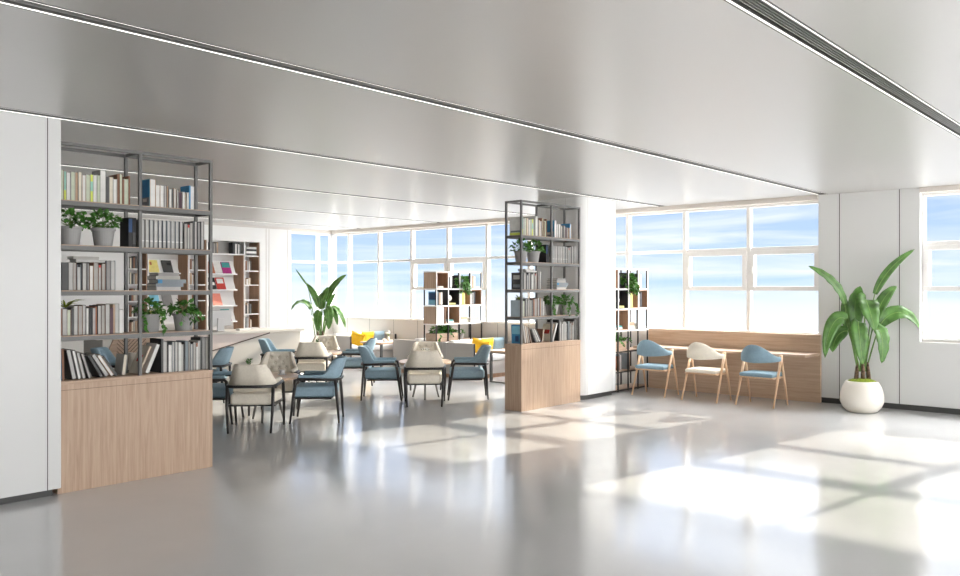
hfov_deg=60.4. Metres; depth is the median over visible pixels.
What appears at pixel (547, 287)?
book
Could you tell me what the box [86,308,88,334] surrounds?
book
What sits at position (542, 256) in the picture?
book
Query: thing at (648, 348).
dining chair
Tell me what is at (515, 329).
book
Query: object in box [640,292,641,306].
book
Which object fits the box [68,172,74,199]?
book
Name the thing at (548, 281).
book
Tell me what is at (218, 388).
armchair
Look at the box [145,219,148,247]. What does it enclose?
book
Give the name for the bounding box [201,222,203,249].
book
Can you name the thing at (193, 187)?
book
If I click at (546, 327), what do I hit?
book
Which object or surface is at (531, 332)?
book
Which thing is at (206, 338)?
book
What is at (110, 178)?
book
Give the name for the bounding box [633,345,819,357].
countertop
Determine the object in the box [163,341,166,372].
book
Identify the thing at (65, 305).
air plant
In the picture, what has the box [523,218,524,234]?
book
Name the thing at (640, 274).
book
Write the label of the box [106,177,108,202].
book
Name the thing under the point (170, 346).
book
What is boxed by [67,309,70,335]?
book
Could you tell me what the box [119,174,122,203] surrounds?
book
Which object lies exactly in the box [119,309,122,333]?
book
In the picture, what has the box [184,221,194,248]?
book
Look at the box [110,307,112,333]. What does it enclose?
book
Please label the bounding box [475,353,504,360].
seat cushion
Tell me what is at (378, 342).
table
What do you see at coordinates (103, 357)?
book
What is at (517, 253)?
pot
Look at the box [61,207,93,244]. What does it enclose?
potted plant
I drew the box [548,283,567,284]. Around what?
book
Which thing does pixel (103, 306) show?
book
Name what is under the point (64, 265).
book
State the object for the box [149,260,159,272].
magazine
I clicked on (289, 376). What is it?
cafe table
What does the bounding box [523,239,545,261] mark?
ivy
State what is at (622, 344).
planter box
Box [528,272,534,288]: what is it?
book
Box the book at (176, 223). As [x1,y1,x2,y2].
[175,221,178,248]
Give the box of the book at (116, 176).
[108,174,118,203]
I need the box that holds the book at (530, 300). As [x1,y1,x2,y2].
[530,300,531,315]
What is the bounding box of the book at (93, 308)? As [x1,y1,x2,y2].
[93,308,94,334]
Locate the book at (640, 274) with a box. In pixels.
[640,274,641,288]
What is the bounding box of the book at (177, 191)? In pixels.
[176,190,178,207]
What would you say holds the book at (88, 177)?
on the bookcase at (128, 427)
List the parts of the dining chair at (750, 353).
leg, leg, seat, seat frame, backrest, leg, leg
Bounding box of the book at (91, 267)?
[90,266,92,289]
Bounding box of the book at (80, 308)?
[74,305,82,334]
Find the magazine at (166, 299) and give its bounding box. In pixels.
[161,295,173,305]
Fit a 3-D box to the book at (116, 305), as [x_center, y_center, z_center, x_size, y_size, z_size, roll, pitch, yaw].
[-3.045,0.253,6.839,0.167,0.245,0.034,0,0,42]
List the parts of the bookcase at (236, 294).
magazine shelf, magazine shelf, magazine shelf, magazine shelf, magazine shelf, magazine shelf, magazine shelf, shelf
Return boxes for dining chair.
[631,340,678,397]
[681,342,731,402]
[735,345,788,408]
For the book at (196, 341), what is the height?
0.260 m
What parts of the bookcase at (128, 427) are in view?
post, shelf frame, shelf frame, shelf frame, shelf frame, frame, post, post, post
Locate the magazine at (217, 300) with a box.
[213,293,222,304]
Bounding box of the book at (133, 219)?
[132,218,135,246]
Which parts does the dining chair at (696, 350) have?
leg, leg, seat, seat frame, backrest, leg, leg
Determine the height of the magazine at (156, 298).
0.238 m
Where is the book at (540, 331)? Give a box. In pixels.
[537,329,543,341]
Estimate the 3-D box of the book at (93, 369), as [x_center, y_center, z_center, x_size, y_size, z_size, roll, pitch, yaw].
[-3.162,0.632,6.711,0.160,0.188,0.119,0,0,42]
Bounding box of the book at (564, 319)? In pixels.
[564,319,574,339]
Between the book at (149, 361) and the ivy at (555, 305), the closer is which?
the book at (149, 361)
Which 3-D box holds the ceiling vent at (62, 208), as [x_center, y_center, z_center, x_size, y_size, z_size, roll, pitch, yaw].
[-8.184,-1.344,11.856,0.146,0.092,16.620,0,0,42]
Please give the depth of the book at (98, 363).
6.69 m
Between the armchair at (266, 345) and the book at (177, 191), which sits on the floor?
the armchair at (266, 345)
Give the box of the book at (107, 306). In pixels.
[96,304,109,333]
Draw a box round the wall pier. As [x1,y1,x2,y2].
[818,188,959,414]
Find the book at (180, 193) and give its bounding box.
[179,192,181,208]
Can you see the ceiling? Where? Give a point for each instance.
(708, 82)
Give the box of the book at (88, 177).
[85,174,90,201]
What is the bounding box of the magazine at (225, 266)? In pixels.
[220,262,231,273]
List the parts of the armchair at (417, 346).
backrest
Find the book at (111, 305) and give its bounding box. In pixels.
[110,304,114,333]
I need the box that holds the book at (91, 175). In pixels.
[91,175,92,201]
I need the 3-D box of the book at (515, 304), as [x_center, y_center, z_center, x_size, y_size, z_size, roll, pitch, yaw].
[0.473,0.268,10.776,0.170,0.215,0.019,0,0,42]
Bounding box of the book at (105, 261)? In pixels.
[105,261,106,289]
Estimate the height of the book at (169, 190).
0.165 m
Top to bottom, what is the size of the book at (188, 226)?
0.215 m
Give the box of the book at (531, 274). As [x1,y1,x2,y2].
[531,274,532,288]
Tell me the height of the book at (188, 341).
0.255 m
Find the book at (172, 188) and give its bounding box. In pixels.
[172,188,175,207]
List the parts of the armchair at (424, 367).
leg, leg, seat, seat rail, backrest, arm rail, leg, leg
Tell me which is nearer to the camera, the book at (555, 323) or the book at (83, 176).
the book at (83, 176)
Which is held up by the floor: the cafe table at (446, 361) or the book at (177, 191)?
the cafe table at (446, 361)
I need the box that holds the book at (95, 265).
[90,262,98,289]
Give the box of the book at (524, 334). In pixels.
[523,325,526,342]
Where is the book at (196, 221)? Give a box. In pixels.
[195,221,196,248]
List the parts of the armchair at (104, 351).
backrest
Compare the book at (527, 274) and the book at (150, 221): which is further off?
the book at (527, 274)
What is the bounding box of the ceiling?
[0,0,959,230]
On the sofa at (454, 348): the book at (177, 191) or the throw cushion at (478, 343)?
the throw cushion at (478, 343)
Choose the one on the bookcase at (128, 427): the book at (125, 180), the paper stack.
the book at (125, 180)
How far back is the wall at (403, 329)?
16.86 m
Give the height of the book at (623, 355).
0.250 m
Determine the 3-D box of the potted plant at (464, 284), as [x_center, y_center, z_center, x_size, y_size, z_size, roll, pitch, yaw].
[-0.329,-0.060,15.543,0.335,0.401,0.358,0,0,8]
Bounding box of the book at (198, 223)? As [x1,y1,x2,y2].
[197,222,200,249]
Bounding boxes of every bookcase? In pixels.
[52,141,212,493]
[128,238,260,331]
[504,200,580,411]
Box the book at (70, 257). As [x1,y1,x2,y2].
[67,256,98,259]
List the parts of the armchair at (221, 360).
arm rail, backrest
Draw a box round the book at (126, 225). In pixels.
[120,217,131,246]
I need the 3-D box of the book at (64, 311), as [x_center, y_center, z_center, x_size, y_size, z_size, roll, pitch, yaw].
[-3.312,0.269,6.519,0.158,0.212,0.034,0,0,42]
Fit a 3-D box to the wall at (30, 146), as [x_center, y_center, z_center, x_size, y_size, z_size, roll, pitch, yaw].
[-5.984,0.150,3.735,0.596,2.900,7.607,0,0,42]
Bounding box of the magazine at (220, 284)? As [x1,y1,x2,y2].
[214,278,225,288]
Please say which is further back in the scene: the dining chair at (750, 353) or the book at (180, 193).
the dining chair at (750, 353)
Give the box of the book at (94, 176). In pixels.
[93,175,96,201]
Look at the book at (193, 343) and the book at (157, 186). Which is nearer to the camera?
the book at (157, 186)
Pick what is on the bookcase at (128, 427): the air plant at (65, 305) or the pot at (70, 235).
the pot at (70, 235)
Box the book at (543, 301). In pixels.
[543,301,544,315]
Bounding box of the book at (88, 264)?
[87,263,89,289]
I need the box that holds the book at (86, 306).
[86,306,96,333]
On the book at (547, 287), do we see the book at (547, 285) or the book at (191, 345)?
the book at (547, 285)
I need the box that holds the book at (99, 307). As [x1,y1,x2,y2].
[89,305,101,333]
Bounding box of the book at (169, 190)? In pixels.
[168,189,171,207]
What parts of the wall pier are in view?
panel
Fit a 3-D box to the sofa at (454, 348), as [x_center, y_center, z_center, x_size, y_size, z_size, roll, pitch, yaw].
[0.027,1.270,15.024,0.758,0.660,1.260,0,0,42]
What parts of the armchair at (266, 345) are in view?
backrest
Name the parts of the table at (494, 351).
leg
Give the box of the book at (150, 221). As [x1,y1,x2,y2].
[149,220,152,247]
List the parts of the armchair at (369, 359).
leg, leg, backrest, arm rail, seat rail, seat, leg, leg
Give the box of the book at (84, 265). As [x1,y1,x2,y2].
[82,263,86,289]
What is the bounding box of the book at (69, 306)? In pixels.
[66,305,77,334]
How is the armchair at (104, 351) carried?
on the floor
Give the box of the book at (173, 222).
[171,221,174,248]
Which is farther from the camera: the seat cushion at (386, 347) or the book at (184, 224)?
the seat cushion at (386, 347)
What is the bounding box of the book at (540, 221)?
[540,221,541,235]
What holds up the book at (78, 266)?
on the bookcase at (128, 427)
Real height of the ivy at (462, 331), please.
0.203 m
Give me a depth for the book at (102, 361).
6.72 m
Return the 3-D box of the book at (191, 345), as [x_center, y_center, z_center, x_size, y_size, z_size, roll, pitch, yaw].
[-2.601,0.610,7.325,0.168,0.235,0.022,0,0,42]
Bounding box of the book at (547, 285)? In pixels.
[547,285,566,286]
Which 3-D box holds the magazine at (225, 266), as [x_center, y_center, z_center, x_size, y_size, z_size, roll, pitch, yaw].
[-5.151,-0.412,16.735,0.120,0.238,0.200,0,0,42]
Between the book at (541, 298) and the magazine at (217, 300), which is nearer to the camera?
the book at (541, 298)
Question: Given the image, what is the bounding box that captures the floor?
[0,365,959,575]
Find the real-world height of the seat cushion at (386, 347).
0.120 m
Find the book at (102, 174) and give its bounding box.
[92,170,105,202]
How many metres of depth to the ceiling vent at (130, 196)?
14.16 m
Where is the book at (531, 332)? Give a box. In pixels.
[530,329,535,342]
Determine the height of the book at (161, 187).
0.190 m
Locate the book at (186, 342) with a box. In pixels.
[176,340,187,370]
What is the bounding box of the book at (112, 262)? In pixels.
[111,261,114,289]
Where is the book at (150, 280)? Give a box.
[148,279,185,282]
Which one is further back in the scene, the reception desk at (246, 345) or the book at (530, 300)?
the reception desk at (246, 345)
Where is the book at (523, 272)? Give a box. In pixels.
[523,272,525,288]
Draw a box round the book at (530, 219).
[530,219,531,234]
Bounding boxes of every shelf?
[423,271,481,341]
[612,268,647,392]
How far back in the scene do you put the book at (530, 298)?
10.95 m
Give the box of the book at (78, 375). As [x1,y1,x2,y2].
[71,350,80,378]
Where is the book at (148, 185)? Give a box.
[142,179,155,206]
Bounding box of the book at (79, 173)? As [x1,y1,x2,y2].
[77,172,81,200]
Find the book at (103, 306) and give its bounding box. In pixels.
[102,305,104,333]
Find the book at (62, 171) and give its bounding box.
[61,170,63,198]
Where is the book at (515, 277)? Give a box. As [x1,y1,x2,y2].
[511,273,523,288]
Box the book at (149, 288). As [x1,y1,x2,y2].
[148,287,180,289]
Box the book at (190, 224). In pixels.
[185,223,192,248]
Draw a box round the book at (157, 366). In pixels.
[150,338,162,372]
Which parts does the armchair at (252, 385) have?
leg, leg, seat rail, arm rail, backrest, seat, leg, leg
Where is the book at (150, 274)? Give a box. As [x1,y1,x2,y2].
[149,273,178,275]
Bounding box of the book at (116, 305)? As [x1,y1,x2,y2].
[115,304,118,333]
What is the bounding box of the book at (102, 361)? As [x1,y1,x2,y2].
[96,354,113,376]
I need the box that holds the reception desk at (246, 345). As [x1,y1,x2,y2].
[84,327,304,382]
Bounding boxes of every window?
[291,228,331,318]
[331,195,817,334]
[919,185,959,340]
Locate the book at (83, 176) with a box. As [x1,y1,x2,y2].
[82,175,85,200]
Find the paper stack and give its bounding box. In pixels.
[236,328,249,330]
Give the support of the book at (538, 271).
on the bookcase at (543, 374)
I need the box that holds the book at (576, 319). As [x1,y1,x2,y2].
[576,319,577,339]
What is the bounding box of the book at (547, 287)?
[547,287,565,288]
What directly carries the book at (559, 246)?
on the bookcase at (543, 374)
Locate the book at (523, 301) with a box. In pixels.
[523,301,524,316]
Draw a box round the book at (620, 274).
[619,273,626,288]
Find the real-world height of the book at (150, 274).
0.026 m
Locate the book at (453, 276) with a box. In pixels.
[452,275,457,287]
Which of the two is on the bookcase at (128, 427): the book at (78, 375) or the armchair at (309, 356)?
the book at (78, 375)
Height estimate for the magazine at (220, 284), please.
0.238 m
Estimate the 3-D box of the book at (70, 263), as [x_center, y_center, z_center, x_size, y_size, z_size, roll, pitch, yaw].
[-3.282,-0.092,6.556,0.157,0.222,0.034,0,0,42]
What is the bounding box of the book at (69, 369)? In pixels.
[62,348,76,379]
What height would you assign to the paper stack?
0.030 m
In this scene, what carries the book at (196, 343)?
on the bookcase at (128, 427)
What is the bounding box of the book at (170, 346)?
[169,345,171,371]
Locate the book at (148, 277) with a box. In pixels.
[147,276,179,278]
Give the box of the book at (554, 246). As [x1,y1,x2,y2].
[554,246,555,262]
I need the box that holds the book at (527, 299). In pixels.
[527,299,528,316]
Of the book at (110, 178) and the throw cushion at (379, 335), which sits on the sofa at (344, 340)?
the throw cushion at (379, 335)
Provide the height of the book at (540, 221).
0.205 m
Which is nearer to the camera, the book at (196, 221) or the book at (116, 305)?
the book at (116, 305)
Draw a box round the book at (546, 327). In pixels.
[542,324,554,340]
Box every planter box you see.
[426,325,457,341]
[616,332,626,350]
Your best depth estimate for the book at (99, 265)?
6.68 m
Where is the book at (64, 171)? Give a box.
[64,171,65,199]
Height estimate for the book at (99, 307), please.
0.235 m
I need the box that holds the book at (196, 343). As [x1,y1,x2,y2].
[196,343,197,369]
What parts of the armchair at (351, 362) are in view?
seat rail, seat, arm rail, backrest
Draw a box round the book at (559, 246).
[559,246,560,262]
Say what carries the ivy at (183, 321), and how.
on the bookcase at (128, 427)
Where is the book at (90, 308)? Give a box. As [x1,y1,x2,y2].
[86,307,92,334]
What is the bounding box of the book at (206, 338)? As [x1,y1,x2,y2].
[205,337,208,368]
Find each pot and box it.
[61,226,82,244]
[90,228,115,245]
[137,314,160,331]
[172,313,193,330]
[513,250,526,261]
[527,251,539,261]
[545,304,558,314]
[559,304,570,314]
[840,379,884,412]
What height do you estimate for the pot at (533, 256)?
0.149 m
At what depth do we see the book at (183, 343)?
7.23 m
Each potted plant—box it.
[291,270,345,335]
[454,275,471,294]
[620,273,639,295]
[809,249,919,412]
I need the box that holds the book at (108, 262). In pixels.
[107,261,110,289]
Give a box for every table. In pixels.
[252,373,298,422]
[294,350,341,381]
[360,339,407,366]
[399,359,450,399]
[490,349,504,383]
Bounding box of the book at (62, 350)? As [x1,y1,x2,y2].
[61,349,64,380]
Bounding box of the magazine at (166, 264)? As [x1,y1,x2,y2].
[161,260,173,272]
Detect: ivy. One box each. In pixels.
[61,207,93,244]
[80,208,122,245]
[131,297,168,335]
[167,298,205,330]
[456,329,464,338]
[509,238,533,261]
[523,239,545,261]
[543,295,560,314]
[556,294,579,315]
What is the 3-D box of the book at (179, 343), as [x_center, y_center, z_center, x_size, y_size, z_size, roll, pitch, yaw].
[-2.674,0.600,7.241,0.166,0.255,0.026,0,0,42]
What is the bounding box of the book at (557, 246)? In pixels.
[557,246,558,262]
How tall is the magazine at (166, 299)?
0.238 m
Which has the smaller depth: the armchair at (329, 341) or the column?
the column
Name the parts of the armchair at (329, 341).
backrest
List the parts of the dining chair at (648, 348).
leg, leg, seat frame, backrest, seat, leg, leg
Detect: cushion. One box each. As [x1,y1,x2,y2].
[333,332,361,335]
[351,331,364,345]
[352,344,392,350]
[361,331,373,340]
[374,331,384,339]
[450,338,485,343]
[472,337,488,352]
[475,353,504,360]
[481,338,493,349]
[492,337,503,349]
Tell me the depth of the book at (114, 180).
6.77 m
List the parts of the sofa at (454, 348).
panel, seat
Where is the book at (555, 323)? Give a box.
[546,322,557,340]
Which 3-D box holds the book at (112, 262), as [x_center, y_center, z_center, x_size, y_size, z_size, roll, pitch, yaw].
[-3.063,-0.102,6.809,0.159,0.243,0.036,0,0,42]
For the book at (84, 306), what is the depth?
6.59 m
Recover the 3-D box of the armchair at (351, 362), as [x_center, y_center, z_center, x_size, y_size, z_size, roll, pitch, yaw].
[-2.036,1.221,13.709,0.645,0.762,0.600,0,0,-3]
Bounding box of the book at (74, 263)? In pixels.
[73,262,76,289]
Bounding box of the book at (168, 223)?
[166,221,170,247]
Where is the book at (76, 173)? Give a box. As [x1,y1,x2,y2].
[75,172,77,200]
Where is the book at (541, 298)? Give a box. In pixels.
[541,298,542,315]
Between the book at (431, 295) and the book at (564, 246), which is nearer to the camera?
the book at (564, 246)
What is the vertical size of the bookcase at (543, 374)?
2.742 m
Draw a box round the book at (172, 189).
[172,189,173,207]
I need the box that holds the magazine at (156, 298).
[149,295,158,305]
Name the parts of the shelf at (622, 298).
post, post, post, shelf rail, post, shelf rail, post, post, post, post, post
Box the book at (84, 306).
[80,305,85,334]
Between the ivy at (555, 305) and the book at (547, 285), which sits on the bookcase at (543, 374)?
the ivy at (555, 305)
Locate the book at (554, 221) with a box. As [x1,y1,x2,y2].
[547,220,556,236]
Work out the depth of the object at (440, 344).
14.85 m
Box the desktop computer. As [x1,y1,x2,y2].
[208,310,231,330]
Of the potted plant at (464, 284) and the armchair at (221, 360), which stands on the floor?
the armchair at (221, 360)
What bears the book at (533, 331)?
on the bookcase at (543, 374)
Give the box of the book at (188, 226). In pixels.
[187,225,189,248]
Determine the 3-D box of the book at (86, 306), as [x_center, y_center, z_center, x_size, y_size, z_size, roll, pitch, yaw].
[-3.162,0.263,6.713,0.169,0.225,0.016,0,0,42]
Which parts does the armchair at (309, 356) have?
backrest, arm rail, seat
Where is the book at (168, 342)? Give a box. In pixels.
[167,341,174,371]
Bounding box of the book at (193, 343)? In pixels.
[189,341,195,369]
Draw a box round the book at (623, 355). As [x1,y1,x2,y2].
[619,353,626,368]
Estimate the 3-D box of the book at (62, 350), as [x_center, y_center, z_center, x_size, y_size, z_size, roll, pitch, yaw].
[-3.331,0.603,6.521,0.160,0.245,0.022,0,2,42]
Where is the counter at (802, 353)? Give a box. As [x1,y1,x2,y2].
[633,329,821,402]
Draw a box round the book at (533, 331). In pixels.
[529,328,537,341]
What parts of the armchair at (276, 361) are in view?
backrest, seat, leg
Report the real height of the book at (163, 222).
0.237 m
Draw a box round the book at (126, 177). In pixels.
[123,176,129,204]
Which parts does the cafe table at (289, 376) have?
leg, leg, leg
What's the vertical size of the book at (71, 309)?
0.215 m
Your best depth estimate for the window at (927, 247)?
10.70 m
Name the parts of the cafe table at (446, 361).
leg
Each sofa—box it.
[333,332,395,356]
[393,338,425,372]
[443,338,511,378]
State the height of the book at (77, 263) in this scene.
0.220 m
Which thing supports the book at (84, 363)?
on the bookcase at (128, 427)
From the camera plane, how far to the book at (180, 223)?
7.20 m
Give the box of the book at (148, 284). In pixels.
[147,283,182,286]
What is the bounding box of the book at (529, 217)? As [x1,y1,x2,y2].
[525,216,537,235]
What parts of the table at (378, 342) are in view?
leg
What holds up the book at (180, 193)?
on the bookcase at (128, 427)
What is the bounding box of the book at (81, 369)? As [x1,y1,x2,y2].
[75,351,85,378]
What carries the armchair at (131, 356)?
on the floor
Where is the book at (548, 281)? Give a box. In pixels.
[547,280,565,282]
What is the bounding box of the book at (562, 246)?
[562,246,563,262]
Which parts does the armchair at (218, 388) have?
backrest, arm rail, seat, leg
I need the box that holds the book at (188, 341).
[188,341,189,370]
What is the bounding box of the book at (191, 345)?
[190,344,192,370]
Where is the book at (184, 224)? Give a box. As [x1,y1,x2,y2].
[183,223,186,248]
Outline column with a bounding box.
[538,197,615,399]
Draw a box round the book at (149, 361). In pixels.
[142,343,159,373]
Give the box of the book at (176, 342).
[171,341,177,371]
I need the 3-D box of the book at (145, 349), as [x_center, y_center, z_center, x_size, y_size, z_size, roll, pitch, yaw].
[-2.894,0.608,7.024,0.183,0.235,0.117,0,0,42]
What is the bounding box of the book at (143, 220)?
[136,219,144,246]
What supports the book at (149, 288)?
on the bookcase at (128, 427)
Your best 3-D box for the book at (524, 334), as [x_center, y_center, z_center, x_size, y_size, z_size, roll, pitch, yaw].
[0.524,0.605,10.841,0.163,0.242,0.081,0,0,42]
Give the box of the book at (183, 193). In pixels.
[182,192,184,208]
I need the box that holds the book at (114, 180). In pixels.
[113,179,116,203]
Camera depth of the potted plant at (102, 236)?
6.73 m
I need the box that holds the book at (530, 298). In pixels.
[530,298,535,315]
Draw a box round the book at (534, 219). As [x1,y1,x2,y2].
[534,219,535,235]
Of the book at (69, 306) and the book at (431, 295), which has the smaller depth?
the book at (69, 306)
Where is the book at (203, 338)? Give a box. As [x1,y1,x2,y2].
[193,336,204,369]
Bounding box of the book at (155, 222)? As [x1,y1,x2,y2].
[153,220,157,247]
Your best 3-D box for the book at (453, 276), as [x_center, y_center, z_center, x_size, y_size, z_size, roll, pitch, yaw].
[-0.450,-0.116,15.656,0.155,0.250,0.080,0,0,42]
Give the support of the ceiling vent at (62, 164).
in the ceiling
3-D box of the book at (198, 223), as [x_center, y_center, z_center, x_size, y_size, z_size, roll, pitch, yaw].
[-2.558,-0.464,7.384,0.170,0.245,0.030,0,0,42]
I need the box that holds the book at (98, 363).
[85,352,108,376]
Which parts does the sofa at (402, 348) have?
panel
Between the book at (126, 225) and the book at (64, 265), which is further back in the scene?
the book at (126, 225)
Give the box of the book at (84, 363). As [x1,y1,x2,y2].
[80,353,90,377]
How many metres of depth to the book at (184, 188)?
7.26 m
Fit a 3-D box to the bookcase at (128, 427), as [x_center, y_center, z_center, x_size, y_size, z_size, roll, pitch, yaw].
[-2.938,0.229,6.982,0.288,2.742,1.333,0,0,42]
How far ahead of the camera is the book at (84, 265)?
6.59 m
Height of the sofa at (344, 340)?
0.660 m
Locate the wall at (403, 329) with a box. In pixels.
[333,317,959,383]
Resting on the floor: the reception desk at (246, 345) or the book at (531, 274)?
the reception desk at (246, 345)
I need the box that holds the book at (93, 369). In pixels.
[84,354,102,376]
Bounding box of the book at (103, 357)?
[101,355,117,375]
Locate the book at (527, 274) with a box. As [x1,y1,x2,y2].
[527,274,528,288]
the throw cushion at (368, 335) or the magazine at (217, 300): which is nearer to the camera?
the magazine at (217, 300)
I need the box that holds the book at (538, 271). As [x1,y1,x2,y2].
[538,271,539,288]
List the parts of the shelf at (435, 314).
post, panel, panel, post, post, post, post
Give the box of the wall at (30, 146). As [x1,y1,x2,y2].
[0,111,60,504]
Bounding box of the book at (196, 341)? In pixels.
[189,340,199,369]
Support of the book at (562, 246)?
on the bookcase at (543, 374)
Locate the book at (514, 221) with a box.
[510,217,519,234]
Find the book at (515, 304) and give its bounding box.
[511,300,519,316]
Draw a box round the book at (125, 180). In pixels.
[123,179,127,203]
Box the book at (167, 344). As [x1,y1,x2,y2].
[167,344,168,371]
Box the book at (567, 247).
[567,247,568,262]
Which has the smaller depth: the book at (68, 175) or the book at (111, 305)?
the book at (68, 175)
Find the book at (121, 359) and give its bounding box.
[115,353,127,374]
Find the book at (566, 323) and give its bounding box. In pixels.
[566,323,567,339]
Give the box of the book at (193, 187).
[191,186,194,209]
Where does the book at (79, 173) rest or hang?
on the bookcase at (128, 427)
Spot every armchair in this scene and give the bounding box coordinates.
[90,347,115,375]
[128,352,135,372]
[212,371,243,424]
[213,346,233,402]
[225,364,285,433]
[248,351,299,415]
[258,338,300,382]
[289,356,346,423]
[294,342,333,381]
[304,335,340,381]
[337,338,376,385]
[358,345,403,400]
[403,350,445,406]
[406,341,444,391]
[447,345,491,400]
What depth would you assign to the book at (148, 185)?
7.01 m
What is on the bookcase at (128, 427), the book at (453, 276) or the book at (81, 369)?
the book at (81, 369)
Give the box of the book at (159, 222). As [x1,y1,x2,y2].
[158,220,161,247]
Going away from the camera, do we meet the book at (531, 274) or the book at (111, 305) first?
the book at (111, 305)
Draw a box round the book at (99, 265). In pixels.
[99,265,100,289]
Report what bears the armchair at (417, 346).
on the floor
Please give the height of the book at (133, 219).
0.245 m
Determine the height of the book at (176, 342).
0.262 m
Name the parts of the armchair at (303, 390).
leg, leg, seat rail, seat, arm rail, backrest, leg, leg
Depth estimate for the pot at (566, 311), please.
11.49 m
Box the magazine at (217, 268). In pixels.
[213,262,221,272]
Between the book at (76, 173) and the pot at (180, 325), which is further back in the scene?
the pot at (180, 325)
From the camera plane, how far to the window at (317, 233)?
18.68 m
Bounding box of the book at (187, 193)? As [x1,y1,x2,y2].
[185,192,188,208]
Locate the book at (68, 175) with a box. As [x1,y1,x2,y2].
[66,172,70,199]
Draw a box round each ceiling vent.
[0,0,826,194]
[0,107,662,206]
[61,163,534,215]
[62,208,360,228]
[130,196,441,222]
[724,0,959,137]
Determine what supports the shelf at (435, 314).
on the floor
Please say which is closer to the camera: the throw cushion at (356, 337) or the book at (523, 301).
the book at (523, 301)
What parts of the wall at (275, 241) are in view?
cornice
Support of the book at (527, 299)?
on the bookcase at (543, 374)
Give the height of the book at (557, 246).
0.237 m
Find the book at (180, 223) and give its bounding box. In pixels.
[179,222,182,248]
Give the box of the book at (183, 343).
[181,342,184,370]
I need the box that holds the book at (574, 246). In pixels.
[574,246,575,263]
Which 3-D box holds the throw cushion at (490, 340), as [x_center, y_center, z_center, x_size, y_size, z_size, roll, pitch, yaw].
[0.117,1.045,15.078,0.149,0.265,0.360,0,0,38]
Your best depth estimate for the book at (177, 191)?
7.17 m
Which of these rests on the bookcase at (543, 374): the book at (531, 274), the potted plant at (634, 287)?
the book at (531, 274)
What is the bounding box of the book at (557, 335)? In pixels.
[547,319,559,340]
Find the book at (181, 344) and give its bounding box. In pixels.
[181,344,182,370]
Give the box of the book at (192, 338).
[191,337,201,369]
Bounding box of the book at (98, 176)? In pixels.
[97,175,99,201]
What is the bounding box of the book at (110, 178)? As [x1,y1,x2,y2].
[109,177,112,202]
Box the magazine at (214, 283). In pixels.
[208,277,216,288]
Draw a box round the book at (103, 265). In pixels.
[99,263,105,289]
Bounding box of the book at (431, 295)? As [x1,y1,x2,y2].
[428,292,434,304]
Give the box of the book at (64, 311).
[62,309,66,335]
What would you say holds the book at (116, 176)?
on the bookcase at (128, 427)
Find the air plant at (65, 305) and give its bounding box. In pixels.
[61,299,80,307]
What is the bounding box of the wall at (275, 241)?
[61,213,332,352]
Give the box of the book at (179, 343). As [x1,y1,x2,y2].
[178,342,180,371]
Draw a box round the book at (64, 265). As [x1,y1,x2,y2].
[61,262,68,289]
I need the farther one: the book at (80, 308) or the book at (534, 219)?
the book at (534, 219)
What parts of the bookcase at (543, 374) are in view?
post, post, post, frame, shelf frame, shelf frame, shelf frame, shelf frame, post, post, post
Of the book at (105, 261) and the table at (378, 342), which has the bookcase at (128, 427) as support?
the book at (105, 261)
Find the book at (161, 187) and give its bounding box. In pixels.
[160,185,163,206]
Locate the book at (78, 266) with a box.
[77,265,80,289]
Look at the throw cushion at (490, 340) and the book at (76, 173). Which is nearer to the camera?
the book at (76, 173)
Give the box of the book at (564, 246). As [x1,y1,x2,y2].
[564,246,565,262]
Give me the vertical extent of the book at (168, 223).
0.237 m
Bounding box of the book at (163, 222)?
[162,221,165,247]
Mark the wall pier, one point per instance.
(860, 234)
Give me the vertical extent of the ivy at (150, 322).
0.343 m
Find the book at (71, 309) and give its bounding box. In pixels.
[63,308,73,335]
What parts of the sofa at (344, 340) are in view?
panel, seat, panel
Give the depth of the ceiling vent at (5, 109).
7.73 m
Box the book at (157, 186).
[156,185,159,206]
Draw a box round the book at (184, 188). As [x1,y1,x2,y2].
[180,186,190,208]
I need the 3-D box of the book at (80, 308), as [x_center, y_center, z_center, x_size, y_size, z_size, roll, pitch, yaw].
[-3.240,0.258,6.616,0.171,0.235,0.034,0,0,42]
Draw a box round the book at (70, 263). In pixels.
[69,262,72,289]
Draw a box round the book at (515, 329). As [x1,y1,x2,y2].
[511,325,519,343]
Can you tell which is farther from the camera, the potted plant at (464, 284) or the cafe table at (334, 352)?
the potted plant at (464, 284)
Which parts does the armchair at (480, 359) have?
leg, leg, seat, seat rail, arm rail, backrest, leg, leg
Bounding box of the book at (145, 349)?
[129,345,151,373]
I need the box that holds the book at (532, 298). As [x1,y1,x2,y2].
[532,298,537,315]
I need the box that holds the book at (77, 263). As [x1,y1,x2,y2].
[77,263,81,289]
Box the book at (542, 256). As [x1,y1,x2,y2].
[536,245,547,262]
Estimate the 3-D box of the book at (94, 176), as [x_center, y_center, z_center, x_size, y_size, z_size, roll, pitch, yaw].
[-3.163,-0.802,6.704,0.165,0.222,0.028,0,0,42]
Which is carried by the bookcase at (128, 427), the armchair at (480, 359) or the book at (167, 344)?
the book at (167, 344)
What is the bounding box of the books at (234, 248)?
[129,242,255,331]
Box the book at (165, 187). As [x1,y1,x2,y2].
[164,185,166,206]
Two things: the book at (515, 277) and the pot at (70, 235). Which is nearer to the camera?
the pot at (70, 235)
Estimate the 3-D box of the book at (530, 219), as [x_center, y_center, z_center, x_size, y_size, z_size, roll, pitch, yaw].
[0.610,-0.800,10.935,0.173,0.218,0.036,0,0,42]
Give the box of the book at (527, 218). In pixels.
[527,218,528,234]
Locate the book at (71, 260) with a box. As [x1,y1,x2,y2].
[70,259,104,262]
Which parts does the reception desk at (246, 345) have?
chevron panel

